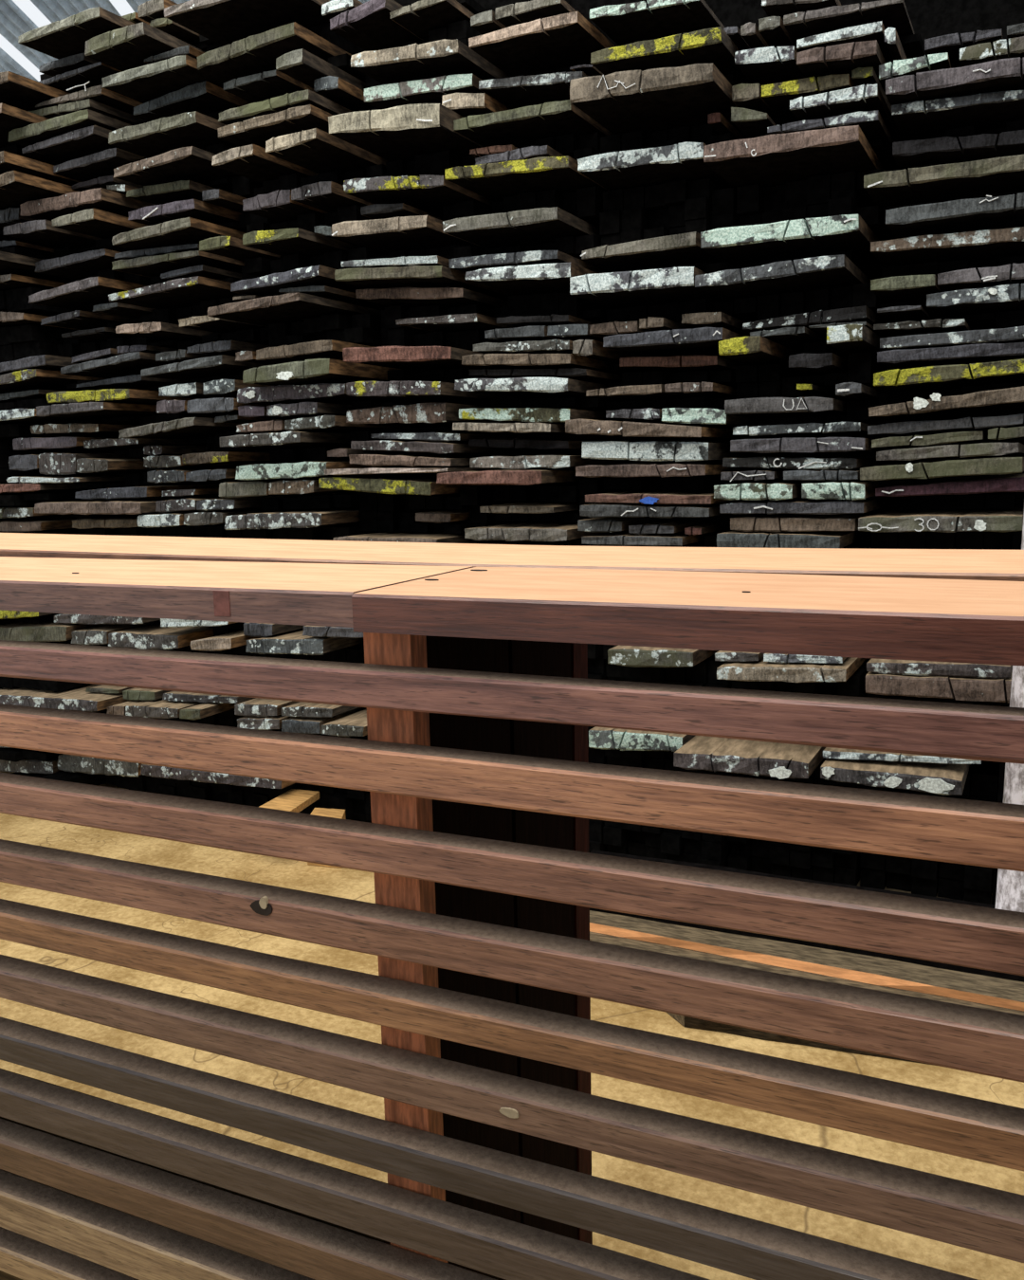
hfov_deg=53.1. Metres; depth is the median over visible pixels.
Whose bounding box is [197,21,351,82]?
plank
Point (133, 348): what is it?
plank
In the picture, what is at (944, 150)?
plank
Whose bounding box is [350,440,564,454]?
plank
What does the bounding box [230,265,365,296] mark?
plank
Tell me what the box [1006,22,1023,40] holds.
plank
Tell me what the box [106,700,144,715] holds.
plank
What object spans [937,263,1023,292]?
plank
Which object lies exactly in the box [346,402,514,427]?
plank
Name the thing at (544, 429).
plank
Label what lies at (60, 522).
plank
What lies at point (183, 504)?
plank
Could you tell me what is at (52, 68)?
plank
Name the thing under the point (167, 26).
plank
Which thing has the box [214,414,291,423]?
plank
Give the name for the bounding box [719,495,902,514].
plank
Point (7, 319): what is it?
plank
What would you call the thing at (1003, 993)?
board
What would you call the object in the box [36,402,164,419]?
plank
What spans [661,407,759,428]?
plank
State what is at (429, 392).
plank
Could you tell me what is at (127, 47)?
plank
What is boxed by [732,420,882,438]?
plank
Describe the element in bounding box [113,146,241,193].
plank
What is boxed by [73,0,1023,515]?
wall
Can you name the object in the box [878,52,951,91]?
plank
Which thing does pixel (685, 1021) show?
timber
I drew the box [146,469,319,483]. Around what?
plank
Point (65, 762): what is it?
plank
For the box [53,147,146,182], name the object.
plank
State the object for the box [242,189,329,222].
plank
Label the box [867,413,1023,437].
plank
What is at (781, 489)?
plank
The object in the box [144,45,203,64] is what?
plank
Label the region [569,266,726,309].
plank
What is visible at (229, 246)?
plank
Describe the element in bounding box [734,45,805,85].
plank
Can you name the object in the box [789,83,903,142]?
plank
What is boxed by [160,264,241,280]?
plank
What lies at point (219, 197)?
plank
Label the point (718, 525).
plank
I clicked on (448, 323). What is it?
plank
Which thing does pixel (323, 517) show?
plank
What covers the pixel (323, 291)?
plank
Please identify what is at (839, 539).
plank
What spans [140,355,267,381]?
plank
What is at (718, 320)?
plank
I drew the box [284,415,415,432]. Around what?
plank
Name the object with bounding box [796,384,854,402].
plank
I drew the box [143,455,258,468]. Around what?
plank
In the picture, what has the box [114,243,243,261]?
plank
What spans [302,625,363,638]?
plank
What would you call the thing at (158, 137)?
plank
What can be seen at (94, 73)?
plank
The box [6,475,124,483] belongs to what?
plank
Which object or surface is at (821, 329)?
plank
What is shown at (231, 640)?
plank
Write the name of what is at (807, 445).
plank
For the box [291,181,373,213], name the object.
plank
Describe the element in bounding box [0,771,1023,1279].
floor
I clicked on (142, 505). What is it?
plank
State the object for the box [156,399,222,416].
plank
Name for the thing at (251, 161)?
plank
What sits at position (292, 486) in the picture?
plank
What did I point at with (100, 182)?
plank
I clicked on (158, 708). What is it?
plank
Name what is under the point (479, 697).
railing
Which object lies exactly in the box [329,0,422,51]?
plank
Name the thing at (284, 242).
plank
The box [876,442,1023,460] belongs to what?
plank
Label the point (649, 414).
plank
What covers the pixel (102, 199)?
plank
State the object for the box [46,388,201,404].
plank
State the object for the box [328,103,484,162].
plank
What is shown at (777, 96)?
plank
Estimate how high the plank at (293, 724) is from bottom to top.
0.067 m
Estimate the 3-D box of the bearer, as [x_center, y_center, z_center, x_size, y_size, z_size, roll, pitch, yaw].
[0.712,0.892,4.160,2.423,0.046,0.150,4,11,27]
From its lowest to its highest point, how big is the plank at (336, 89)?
0.049 m
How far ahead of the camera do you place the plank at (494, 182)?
3.62 m
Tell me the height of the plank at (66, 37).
0.044 m
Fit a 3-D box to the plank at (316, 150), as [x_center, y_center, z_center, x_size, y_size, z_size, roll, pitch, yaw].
[-0.582,-1.904,4.179,0.240,0.052,1.006,4,11,27]
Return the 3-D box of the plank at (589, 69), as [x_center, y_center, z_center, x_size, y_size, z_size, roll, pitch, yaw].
[0.464,-2.017,3.900,0.078,0.010,1.009,4,11,27]
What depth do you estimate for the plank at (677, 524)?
3.67 m
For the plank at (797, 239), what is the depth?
3.32 m
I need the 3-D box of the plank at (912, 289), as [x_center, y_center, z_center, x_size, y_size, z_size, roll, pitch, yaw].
[1.446,-1.191,3.625,0.189,0.041,1.013,4,11,27]
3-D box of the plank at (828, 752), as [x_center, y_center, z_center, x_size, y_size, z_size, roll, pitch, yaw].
[1.532,0.323,3.873,0.494,0.035,1.042,4,11,27]
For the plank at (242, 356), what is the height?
0.041 m
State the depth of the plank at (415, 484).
3.95 m
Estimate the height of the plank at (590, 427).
0.076 m
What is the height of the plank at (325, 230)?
0.042 m
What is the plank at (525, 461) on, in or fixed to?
on the plank at (564, 475)
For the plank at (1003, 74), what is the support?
on the plank at (914, 120)
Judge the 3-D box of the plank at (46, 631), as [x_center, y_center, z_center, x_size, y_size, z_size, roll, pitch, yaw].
[-2.234,-0.104,5.534,0.734,0.117,1.013,4,11,27]
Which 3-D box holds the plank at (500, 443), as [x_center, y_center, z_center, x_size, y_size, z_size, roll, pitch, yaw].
[0.251,-0.813,4.271,0.397,0.049,1.045,4,11,27]
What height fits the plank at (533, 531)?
0.052 m
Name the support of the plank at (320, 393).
on the plank at (302, 410)
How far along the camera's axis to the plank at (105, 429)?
4.79 m
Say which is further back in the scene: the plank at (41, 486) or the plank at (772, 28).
the plank at (41, 486)
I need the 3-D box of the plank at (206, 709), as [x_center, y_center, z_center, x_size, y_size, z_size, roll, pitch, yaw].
[-1.193,0.251,4.949,0.133,0.055,1.005,4,11,27]
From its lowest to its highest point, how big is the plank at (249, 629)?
0.061 m
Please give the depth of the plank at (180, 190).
4.28 m
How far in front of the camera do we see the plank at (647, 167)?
3.47 m
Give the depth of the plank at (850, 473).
3.39 m
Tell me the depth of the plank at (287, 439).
4.13 m
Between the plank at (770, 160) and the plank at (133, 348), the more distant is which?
the plank at (133, 348)
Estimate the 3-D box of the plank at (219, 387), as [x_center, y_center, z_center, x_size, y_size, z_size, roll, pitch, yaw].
[-0.990,-1.129,4.685,0.182,0.059,1.005,4,11,27]
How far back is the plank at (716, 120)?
3.44 m
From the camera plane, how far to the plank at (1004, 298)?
3.16 m
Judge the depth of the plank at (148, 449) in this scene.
4.54 m
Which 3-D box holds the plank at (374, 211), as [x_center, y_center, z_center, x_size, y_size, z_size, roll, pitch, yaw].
[-0.257,-1.687,4.253,0.175,0.033,1.022,4,11,27]
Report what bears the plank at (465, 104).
on the plank at (521, 126)
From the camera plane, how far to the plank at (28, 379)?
4.85 m
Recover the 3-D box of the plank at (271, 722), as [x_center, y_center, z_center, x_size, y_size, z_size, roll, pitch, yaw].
[-0.866,0.286,4.839,0.242,0.063,1.006,4,11,27]
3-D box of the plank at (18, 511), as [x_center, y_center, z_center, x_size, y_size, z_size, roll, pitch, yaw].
[-2.283,-0.701,5.476,0.470,0.055,1.008,4,11,27]
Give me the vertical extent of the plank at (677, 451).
0.077 m
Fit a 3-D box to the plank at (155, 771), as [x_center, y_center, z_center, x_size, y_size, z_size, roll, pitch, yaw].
[-1.142,0.542,5.044,0.871,0.092,1.018,4,11,27]
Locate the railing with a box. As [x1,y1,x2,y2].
[0,532,1023,1279]
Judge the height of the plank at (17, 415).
0.053 m
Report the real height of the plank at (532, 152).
0.041 m
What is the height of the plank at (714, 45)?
0.052 m
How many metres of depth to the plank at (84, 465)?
4.70 m
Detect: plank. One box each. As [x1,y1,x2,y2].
[0,71,69,110]
[0,103,49,147]
[0,150,82,186]
[0,170,77,210]
[0,207,37,230]
[0,240,54,254]
[0,251,76,283]
[0,274,67,291]
[0,311,74,329]
[0,354,78,375]
[0,368,107,392]
[0,389,62,402]
[0,408,139,425]
[0,481,125,493]
[0,506,76,518]
[0,515,77,531]
[0,610,54,619]
[0,621,111,641]
[0,683,128,712]
[0,758,61,773]
[3,219,102,249]
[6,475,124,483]
[8,109,133,146]
[8,454,39,471]
[12,437,171,450]
[18,6,135,59]
[19,187,155,220]
[21,125,142,164]
[27,99,143,123]
[28,276,147,310]
[30,422,139,436]
[34,494,219,514]
[35,81,142,114]
[35,248,119,279]
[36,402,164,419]
[38,62,122,93]
[38,453,143,475]
[39,53,99,76]
[40,310,131,329]
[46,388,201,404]
[51,208,147,238]
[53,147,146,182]
[54,613,160,623]
[57,753,143,776]
[60,351,173,378]
[61,327,135,342]
[71,175,143,192]
[71,622,149,644]
[72,347,123,364]
[72,515,139,529]
[74,484,219,499]
[75,374,188,390]
[76,457,146,473]
[83,438,206,448]
[84,21,205,71]
[85,684,134,693]
[92,302,157,318]
[101,54,224,103]
[106,184,137,194]
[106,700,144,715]
[108,110,240,157]
[108,275,240,309]
[108,624,213,649]
[111,217,246,250]
[111,250,244,276]
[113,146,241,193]
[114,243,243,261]
[115,321,220,341]
[116,345,178,353]
[118,417,242,439]
[120,12,150,24]
[122,687,170,700]
[125,697,203,718]
[126,180,218,204]
[128,199,243,225]
[133,80,252,121]
[137,0,177,22]
[137,507,261,527]
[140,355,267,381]
[140,764,297,788]
[143,445,206,455]
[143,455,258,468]
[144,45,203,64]
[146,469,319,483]
[149,18,200,45]
[155,349,209,363]
[155,493,333,511]
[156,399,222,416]
[158,382,237,399]
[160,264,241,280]
[160,618,237,627]
[162,488,219,496]
[162,691,253,703]
[164,0,329,46]
[178,315,268,333]
[179,697,254,720]
[182,451,284,464]
[183,508,321,525]
[185,469,314,481]
[186,340,269,356]
[186,397,271,415]
[190,630,261,650]
[196,492,356,511]
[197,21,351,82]
[199,236,281,261]
[201,189,249,213]
[203,379,269,397]
[207,292,381,327]
[211,144,319,182]
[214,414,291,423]
[217,104,332,148]
[218,89,352,125]
[219,431,350,448]
[219,480,358,497]
[223,70,316,103]
[224,507,359,530]
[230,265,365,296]
[232,294,263,301]
[234,697,298,716]
[235,350,280,365]
[235,461,444,479]
[236,420,349,433]
[237,383,427,404]
[237,405,302,419]
[237,713,291,730]
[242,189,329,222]
[242,228,361,256]
[242,358,402,385]
[243,622,303,636]
[245,628,361,655]
[256,339,373,363]
[265,128,389,173]
[266,402,352,418]
[268,479,353,494]
[275,48,365,91]
[278,285,389,310]
[281,701,359,717]
[281,707,366,733]
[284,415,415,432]
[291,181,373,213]
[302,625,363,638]
[313,225,385,253]
[314,75,374,111]
[319,475,491,495]
[320,709,367,736]
[321,0,362,19]
[324,466,560,475]
[327,448,472,457]
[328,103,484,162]
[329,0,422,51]
[331,215,488,253]
[332,530,470,543]
[334,265,516,300]
[341,255,449,268]
[342,346,490,371]
[343,174,493,219]
[346,381,515,406]
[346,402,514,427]
[348,454,505,466]
[350,38,511,84]
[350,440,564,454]
[355,287,508,309]
[360,202,443,220]
[364,73,511,109]
[371,432,568,441]
[389,0,475,39]
[395,312,514,332]
[415,509,470,522]
[436,468,621,484]
[441,92,510,117]
[442,206,601,248]
[445,155,608,201]
[448,250,608,273]
[452,422,625,438]
[453,99,613,146]
[454,377,620,401]
[458,407,656,424]
[461,353,621,375]
[464,520,607,541]
[465,262,597,295]
[468,11,615,77]
[468,367,621,384]
[468,438,595,450]
[469,144,518,158]
[469,455,661,468]
[470,10,505,35]
[473,339,573,354]
[475,145,565,164]
[478,71,588,109]
[479,500,579,513]
[484,325,565,342]
[494,0,576,27]
[496,313,598,328]
[547,324,603,342]
[565,418,771,440]
[569,63,747,138]
[569,64,604,76]
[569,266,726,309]
[572,339,639,364]
[575,462,774,477]
[577,141,734,190]
[577,516,681,532]
[579,499,751,517]
[580,231,725,272]
[581,440,776,461]
[581,528,730,546]
[585,384,693,401]
[585,489,739,504]
[588,726,694,751]
[589,0,724,46]
[589,320,648,337]
[590,26,750,83]
[603,327,749,365]
[605,407,710,426]
[607,645,718,667]
[619,354,748,372]
[628,513,727,534]
[639,316,692,331]
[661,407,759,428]
[664,381,736,398]
[673,735,825,779]
[681,311,749,336]
[684,521,730,535]
[694,254,871,302]
[700,214,884,278]
[703,125,885,190]
[707,112,745,139]
[713,479,832,500]
[714,650,764,661]
[716,530,872,548]
[716,657,868,682]
[718,335,801,366]
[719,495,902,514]
[720,468,812,481]
[722,457,896,469]
[723,26,750,50]
[724,396,846,419]
[730,437,890,454]
[730,506,894,531]
[731,83,783,126]
[731,107,776,138]
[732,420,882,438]
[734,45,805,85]
[740,21,768,48]
[742,305,887,337]
[749,326,826,353]
[758,16,797,50]
[761,0,841,20]
[761,73,855,124]
[763,653,848,663]
[767,109,894,150]
[783,0,914,44]
[783,468,859,480]
[788,352,847,375]
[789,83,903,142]
[796,20,893,64]
[796,39,891,106]
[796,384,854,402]
[801,478,904,500]
[808,321,883,338]
[820,757,969,795]
[822,747,981,764]
[826,324,883,355]
[835,382,887,402]
[851,67,891,112]
[858,505,1023,532]
[859,457,1023,480]
[863,154,1023,212]
[865,671,1012,703]
[866,658,1012,677]
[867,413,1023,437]
[868,385,1023,422]
[870,226,1023,267]
[870,274,942,319]
[871,431,997,449]
[873,318,970,337]
[873,358,1023,394]
[875,473,1023,496]
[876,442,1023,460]
[877,305,932,323]
[877,342,1023,369]
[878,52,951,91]
[879,326,1023,350]
[884,27,906,61]
[885,56,1023,105]
[885,192,1023,238]
[891,90,1023,141]
[892,129,1023,169]
[924,28,1003,68]
[926,283,1023,317]
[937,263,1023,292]
[959,36,1023,67]
[987,426,1023,442]
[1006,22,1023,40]
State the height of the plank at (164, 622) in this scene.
0.064 m
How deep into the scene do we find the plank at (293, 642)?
4.28 m
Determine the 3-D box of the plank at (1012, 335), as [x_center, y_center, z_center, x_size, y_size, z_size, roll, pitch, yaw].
[1.641,-1.018,3.606,0.512,0.044,1.043,4,11,27]
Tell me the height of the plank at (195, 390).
0.053 m
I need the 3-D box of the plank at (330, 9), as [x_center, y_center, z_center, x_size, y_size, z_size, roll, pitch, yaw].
[-0.406,-2.384,4.160,0.129,0.042,1.016,4,11,27]
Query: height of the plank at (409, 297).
0.062 m
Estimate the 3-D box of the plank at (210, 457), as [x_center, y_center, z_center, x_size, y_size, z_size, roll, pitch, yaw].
[-1.074,-0.849,4.776,0.268,0.050,1.005,4,11,27]
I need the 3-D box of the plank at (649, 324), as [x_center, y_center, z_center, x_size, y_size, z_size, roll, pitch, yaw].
[0.708,-1.169,3.955,0.084,0.038,1.009,4,11,27]
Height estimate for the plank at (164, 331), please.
0.047 m
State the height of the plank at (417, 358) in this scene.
0.066 m
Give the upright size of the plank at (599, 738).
0.076 m
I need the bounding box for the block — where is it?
[307,807,345,868]
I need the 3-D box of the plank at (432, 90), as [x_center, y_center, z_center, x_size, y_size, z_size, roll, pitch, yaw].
[-0.112,-2.061,4.111,0.426,0.054,1.055,4,11,27]
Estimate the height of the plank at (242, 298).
0.015 m
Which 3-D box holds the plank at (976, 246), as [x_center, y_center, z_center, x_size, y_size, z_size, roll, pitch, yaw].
[1.610,-1.303,3.570,0.534,0.049,1.043,4,11,27]
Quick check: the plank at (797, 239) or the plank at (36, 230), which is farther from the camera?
the plank at (36, 230)
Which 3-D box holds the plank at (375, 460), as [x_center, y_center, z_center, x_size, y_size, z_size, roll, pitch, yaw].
[-0.202,-0.762,4.334,0.422,0.052,1.057,4,11,27]
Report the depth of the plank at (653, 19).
3.41 m
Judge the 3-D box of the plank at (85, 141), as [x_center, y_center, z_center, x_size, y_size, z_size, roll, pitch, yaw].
[-1.716,-2.215,4.808,0.463,0.046,1.009,4,11,27]
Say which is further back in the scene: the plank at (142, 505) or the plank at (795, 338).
the plank at (142, 505)
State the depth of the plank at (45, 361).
4.75 m
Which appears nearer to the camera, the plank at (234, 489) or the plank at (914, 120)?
the plank at (914, 120)
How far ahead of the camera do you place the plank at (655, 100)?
3.32 m
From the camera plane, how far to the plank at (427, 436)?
3.93 m
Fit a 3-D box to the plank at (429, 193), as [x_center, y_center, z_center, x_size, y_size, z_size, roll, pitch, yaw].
[-0.205,-1.743,4.165,0.401,0.066,1.054,4,11,27]
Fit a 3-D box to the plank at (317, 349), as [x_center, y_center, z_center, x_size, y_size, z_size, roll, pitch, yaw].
[-0.622,-1.204,4.412,0.383,0.053,1.008,4,11,27]
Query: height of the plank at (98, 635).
0.079 m
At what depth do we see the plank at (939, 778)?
3.41 m
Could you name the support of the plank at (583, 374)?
on the plank at (517, 387)
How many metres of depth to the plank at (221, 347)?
4.27 m
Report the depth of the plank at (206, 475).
4.35 m
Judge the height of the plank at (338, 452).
0.034 m
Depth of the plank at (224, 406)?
4.29 m
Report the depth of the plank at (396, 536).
4.04 m
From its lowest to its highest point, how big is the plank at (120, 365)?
0.064 m
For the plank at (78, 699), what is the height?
0.093 m
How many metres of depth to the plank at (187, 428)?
4.40 m
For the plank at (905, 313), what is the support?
on the plank at (931, 326)
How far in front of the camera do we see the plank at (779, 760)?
3.57 m
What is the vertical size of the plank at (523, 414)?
0.061 m
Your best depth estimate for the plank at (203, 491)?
4.50 m
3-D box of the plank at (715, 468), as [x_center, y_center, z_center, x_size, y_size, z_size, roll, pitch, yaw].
[0.674,-0.669,4.021,0.459,0.047,1.054,4,11,27]
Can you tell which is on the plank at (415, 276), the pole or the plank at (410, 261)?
the plank at (410, 261)
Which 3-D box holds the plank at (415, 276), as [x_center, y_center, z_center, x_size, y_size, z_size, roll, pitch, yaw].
[-0.230,-1.429,4.209,0.433,0.061,1.058,4,11,27]
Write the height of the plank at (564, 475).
0.054 m
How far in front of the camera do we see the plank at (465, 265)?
3.68 m
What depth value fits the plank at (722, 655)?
3.60 m
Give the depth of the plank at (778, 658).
3.51 m
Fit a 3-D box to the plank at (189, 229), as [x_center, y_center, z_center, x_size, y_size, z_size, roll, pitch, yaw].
[-1.258,-1.755,4.636,0.456,0.056,1.010,4,11,27]
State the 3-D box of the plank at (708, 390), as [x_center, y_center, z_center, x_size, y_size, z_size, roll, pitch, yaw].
[0.836,-0.944,3.947,0.164,0.037,1.016,4,11,27]
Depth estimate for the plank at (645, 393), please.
3.61 m
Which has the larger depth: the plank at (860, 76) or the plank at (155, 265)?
the plank at (155, 265)
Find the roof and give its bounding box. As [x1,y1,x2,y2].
[0,0,369,81]
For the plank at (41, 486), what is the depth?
4.95 m
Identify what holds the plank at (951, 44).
on the plank at (979, 53)
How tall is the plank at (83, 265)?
0.054 m
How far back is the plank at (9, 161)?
4.45 m
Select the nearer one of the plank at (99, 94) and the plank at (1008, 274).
the plank at (1008, 274)
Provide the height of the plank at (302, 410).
0.051 m
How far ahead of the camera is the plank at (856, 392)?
3.32 m
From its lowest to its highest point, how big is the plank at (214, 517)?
0.059 m
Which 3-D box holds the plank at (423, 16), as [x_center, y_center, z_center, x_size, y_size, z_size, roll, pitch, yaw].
[-0.105,-2.324,4.062,0.216,0.051,1.027,4,11,27]
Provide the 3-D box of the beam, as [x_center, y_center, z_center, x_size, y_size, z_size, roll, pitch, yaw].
[1.164,0.938,3.365,1.950,0.206,0.197,3,10,23]
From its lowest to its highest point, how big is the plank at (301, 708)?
0.057 m
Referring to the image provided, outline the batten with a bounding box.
[259,788,319,812]
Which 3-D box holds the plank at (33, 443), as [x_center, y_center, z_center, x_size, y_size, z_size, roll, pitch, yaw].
[-1.976,-1.005,5.252,0.461,0.057,1.010,4,11,27]
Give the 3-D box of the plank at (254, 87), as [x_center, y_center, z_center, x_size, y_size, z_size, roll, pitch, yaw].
[-0.783,-2.235,4.375,0.272,0.032,1.007,4,11,27]
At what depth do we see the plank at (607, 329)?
3.57 m
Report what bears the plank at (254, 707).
on the plank at (271, 722)
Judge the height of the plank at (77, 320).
0.045 m
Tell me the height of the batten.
0.030 m
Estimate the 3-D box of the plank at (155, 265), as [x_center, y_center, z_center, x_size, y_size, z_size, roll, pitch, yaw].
[-1.274,-1.675,4.731,0.512,0.039,1.010,4,11,27]
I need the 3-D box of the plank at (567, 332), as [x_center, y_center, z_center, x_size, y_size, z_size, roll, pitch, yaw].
[0.425,-1.174,4.061,0.149,0.043,1.017,4,11,27]
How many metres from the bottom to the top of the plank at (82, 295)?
0.067 m
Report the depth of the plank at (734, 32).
3.32 m
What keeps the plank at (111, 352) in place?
on the plank at (120, 365)
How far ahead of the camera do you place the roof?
6.18 m
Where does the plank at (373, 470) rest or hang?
on the plank at (415, 484)
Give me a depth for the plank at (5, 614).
5.02 m
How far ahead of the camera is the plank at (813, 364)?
3.37 m
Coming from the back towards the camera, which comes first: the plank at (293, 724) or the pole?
the plank at (293, 724)
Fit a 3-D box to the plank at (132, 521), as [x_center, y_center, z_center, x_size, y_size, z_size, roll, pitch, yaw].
[-1.669,-0.615,5.188,0.436,0.047,1.008,4,11,27]
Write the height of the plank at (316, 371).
0.074 m
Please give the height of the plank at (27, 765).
0.116 m
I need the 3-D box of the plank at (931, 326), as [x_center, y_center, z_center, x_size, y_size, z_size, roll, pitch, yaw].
[1.512,-1.072,3.666,0.268,0.027,1.019,4,11,27]
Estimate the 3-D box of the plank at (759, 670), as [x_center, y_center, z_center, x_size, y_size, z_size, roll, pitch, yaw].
[1.145,0.041,3.929,0.428,0.062,1.041,4,11,27]
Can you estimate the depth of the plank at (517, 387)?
3.70 m
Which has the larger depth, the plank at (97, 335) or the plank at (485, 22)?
the plank at (97, 335)
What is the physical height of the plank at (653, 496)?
0.040 m
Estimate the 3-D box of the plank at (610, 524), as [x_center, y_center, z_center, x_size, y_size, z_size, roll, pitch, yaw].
[0.546,-0.488,4.136,0.164,0.046,1.016,4,11,27]
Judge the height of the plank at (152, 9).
0.055 m
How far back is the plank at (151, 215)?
4.25 m
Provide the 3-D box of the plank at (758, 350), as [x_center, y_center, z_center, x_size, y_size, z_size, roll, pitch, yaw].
[0.970,-1.036,3.770,0.132,0.056,1.012,4,11,27]
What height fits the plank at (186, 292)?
0.050 m
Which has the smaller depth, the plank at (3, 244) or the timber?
the timber
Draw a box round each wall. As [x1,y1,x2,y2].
[0,0,1023,904]
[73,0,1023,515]
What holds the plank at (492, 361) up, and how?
on the plank at (583, 374)
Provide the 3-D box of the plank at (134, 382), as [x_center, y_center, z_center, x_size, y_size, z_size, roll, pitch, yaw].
[-1.594,-1.243,5.050,0.427,0.036,1.008,4,11,27]
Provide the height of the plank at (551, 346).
0.047 m
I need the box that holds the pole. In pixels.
[995,512,1023,912]
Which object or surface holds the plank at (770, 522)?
on the plank at (839, 539)
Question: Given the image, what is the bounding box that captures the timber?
[589,931,1023,1064]
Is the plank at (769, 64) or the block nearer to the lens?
the plank at (769, 64)
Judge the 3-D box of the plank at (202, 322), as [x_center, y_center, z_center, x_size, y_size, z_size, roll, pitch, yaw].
[-1.059,-1.391,4.642,0.233,0.036,1.005,4,11,27]
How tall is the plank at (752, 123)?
0.051 m
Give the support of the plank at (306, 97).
on the plank at (258, 130)
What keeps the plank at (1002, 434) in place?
on the plank at (981, 449)
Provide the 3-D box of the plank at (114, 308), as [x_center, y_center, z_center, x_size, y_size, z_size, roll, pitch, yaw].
[-1.562,-1.544,4.942,0.162,0.030,1.004,4,11,27]
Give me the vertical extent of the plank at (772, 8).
0.047 m
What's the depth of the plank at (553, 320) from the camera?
3.71 m
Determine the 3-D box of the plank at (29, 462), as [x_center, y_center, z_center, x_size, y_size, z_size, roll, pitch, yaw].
[-2.117,-0.927,5.345,0.223,0.076,1.004,4,11,27]
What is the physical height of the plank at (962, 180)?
0.050 m
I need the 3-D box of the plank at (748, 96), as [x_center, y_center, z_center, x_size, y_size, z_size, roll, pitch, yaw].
[0.982,-1.843,3.732,0.086,0.055,1.007,4,11,27]
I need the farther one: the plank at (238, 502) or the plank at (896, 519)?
the plank at (238, 502)
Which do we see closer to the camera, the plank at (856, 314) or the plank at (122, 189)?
the plank at (856, 314)
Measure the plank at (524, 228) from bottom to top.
0.051 m
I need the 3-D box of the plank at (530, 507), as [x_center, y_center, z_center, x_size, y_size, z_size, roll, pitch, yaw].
[0.245,-0.561,4.237,0.290,0.032,1.034,4,11,27]
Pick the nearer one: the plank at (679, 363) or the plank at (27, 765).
the plank at (679, 363)
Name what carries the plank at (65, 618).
on the plank at (46, 631)
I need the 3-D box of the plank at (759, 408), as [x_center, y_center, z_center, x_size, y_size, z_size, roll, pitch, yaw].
[1.109,-0.855,3.820,0.349,0.054,1.034,4,11,27]
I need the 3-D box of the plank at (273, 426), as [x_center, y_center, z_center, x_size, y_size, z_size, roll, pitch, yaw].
[-0.806,-0.950,4.616,0.248,0.046,1.007,4,11,27]
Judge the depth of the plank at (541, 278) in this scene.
3.62 m
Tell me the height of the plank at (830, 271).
0.064 m
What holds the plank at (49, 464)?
on the plank at (82, 478)
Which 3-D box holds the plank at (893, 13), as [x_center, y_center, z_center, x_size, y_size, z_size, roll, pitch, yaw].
[1.248,-2.022,3.594,0.351,0.033,1.034,4,11,27]
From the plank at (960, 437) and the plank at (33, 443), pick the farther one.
the plank at (33, 443)
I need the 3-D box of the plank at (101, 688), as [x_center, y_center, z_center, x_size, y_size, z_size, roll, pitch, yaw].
[-1.729,0.166,5.324,0.233,0.030,1.005,4,11,27]
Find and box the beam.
[589,849,1023,982]
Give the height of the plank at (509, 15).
0.041 m
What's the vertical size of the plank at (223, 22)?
0.047 m
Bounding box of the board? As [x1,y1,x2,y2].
[589,910,1023,1011]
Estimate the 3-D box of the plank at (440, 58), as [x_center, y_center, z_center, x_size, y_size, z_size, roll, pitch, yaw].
[-0.153,-2.144,4.044,0.412,0.061,1.056,4,11,27]
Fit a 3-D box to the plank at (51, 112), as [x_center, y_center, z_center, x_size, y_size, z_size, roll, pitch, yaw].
[-1.750,-2.366,4.858,0.452,0.048,1.008,4,11,27]
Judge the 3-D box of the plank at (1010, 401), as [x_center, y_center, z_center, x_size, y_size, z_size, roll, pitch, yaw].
[1.619,-0.819,3.596,0.542,0.082,1.045,4,11,27]
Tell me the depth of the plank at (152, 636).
4.71 m
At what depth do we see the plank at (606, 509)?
3.62 m
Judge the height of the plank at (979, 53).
0.046 m
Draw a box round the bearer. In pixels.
[750,870,991,904]
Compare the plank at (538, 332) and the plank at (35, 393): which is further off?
the plank at (35, 393)
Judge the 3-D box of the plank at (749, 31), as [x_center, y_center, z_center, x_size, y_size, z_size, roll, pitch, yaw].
[0.982,-2.025,3.699,0.046,0.038,1.004,4,11,27]
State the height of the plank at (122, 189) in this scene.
0.038 m
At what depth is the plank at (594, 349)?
3.65 m
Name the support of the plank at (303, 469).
on the plank at (234, 489)
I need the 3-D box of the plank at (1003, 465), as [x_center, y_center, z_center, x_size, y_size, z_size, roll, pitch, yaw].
[1.572,-0.614,3.653,0.470,0.065,1.037,4,11,27]
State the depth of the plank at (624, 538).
3.67 m
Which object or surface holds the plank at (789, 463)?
on the plank at (850, 473)
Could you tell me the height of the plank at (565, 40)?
0.053 m
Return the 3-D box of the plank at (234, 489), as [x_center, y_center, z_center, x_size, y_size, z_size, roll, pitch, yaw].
[-0.893,-0.702,4.694,0.268,0.066,1.006,4,11,27]
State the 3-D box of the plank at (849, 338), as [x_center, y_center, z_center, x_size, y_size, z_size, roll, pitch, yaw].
[1.270,-1.036,3.638,0.106,0.057,1.007,4,11,27]
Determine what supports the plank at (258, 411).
on the plank at (273, 426)
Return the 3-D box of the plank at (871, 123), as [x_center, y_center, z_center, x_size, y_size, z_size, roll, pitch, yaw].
[1.207,-1.710,3.665,0.336,0.034,1.034,4,11,27]

